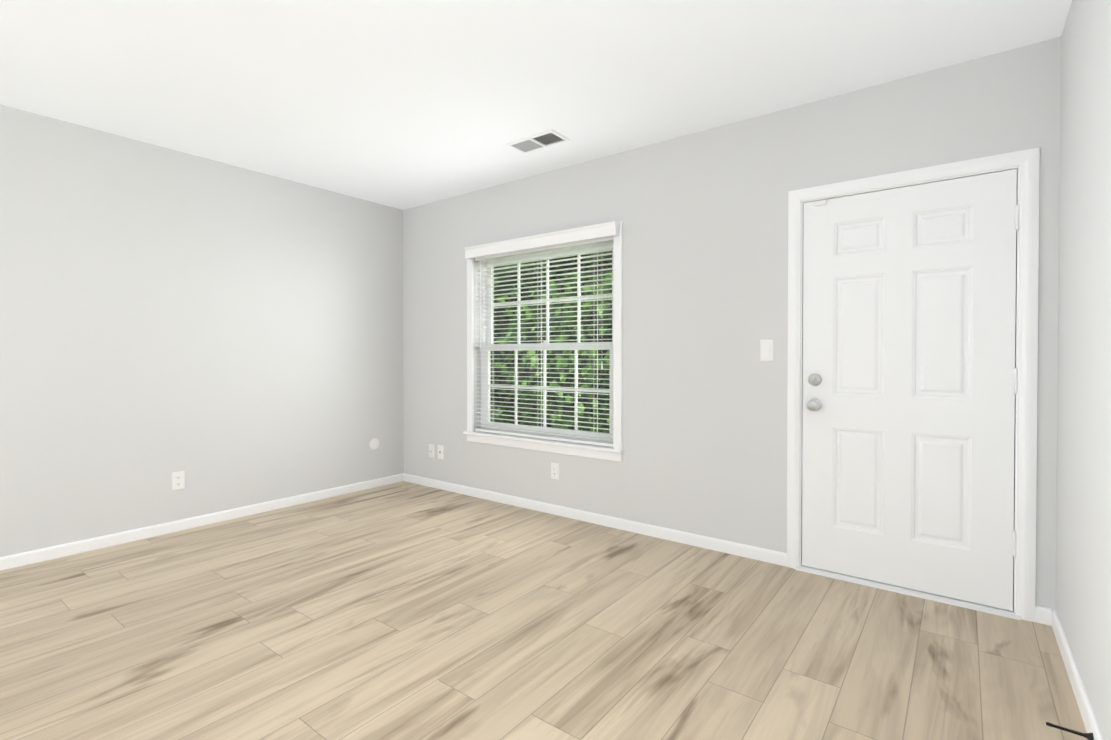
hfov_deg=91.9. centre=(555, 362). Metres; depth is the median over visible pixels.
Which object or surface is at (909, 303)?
door leaf
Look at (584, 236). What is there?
window blinds
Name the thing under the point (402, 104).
ceiling
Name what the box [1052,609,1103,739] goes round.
baseboard
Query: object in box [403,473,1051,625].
baseboard
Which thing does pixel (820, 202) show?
sensor
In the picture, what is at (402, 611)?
floor
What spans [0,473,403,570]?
baseboard
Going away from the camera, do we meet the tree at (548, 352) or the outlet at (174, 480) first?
the outlet at (174, 480)
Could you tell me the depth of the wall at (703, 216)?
3.13 m
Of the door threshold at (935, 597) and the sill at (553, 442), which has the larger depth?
the sill at (553, 442)
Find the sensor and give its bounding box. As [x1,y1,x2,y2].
[813,200,826,205]
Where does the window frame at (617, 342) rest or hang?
in the wall at (703, 216)
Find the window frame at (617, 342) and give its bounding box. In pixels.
[467,221,622,461]
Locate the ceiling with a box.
[0,0,1071,209]
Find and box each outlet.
[172,471,184,490]
[551,463,558,479]
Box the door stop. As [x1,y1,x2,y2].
[1046,722,1093,739]
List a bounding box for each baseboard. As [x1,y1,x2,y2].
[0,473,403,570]
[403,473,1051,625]
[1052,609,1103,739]
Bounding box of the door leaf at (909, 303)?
[802,169,1018,610]
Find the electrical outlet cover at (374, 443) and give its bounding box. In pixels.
[370,438,379,449]
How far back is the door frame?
2.30 m
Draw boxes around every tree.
[491,251,611,432]
[510,389,573,428]
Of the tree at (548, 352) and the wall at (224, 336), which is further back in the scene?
the tree at (548, 352)
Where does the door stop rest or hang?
attached to the wall at (1083, 560)
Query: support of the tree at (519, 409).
on the grass
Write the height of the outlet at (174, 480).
0.115 m
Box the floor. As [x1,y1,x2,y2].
[0,481,1087,739]
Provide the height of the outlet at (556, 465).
0.115 m
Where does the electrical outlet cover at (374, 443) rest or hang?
attached to the wall at (224, 336)
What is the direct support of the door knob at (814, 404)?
attached to the door leaf at (909, 303)
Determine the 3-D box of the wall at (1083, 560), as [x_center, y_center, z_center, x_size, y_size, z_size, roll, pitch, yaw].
[0.468,-0.099,-0.039,0.160,2.440,5.560,0,1,37]
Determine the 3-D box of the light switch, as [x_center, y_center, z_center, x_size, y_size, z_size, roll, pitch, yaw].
[1.151,-0.066,2.925,0.072,0.118,0.010,0,1,37]
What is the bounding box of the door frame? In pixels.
[787,147,1039,621]
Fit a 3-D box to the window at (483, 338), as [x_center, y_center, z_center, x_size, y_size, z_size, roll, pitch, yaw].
[-0.071,-0.146,3.990,1.305,1.410,0.087,0,1,37]
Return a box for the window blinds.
[464,221,619,446]
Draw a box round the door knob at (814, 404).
[807,374,821,410]
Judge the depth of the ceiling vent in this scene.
3.28 m
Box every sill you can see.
[463,431,623,453]
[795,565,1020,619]
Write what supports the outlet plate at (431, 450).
attached to the wall at (703, 216)
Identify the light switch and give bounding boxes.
[760,339,773,360]
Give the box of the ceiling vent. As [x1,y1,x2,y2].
[506,129,569,153]
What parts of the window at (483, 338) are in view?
window sash, window sash, sash glass, sash glass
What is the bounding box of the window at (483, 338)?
[481,242,612,442]
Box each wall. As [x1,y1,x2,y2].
[0,104,403,556]
[403,36,1060,609]
[1056,0,1110,739]
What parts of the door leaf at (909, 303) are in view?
door hinges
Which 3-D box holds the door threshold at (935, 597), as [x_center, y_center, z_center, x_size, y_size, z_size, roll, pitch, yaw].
[1.646,1.085,2.588,0.898,0.016,0.090,0,1,37]
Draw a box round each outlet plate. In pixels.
[429,444,433,457]
[438,445,442,458]
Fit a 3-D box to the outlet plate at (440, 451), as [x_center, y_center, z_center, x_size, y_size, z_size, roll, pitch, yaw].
[-0.976,0.761,4.547,0.070,0.115,0.008,0,1,37]

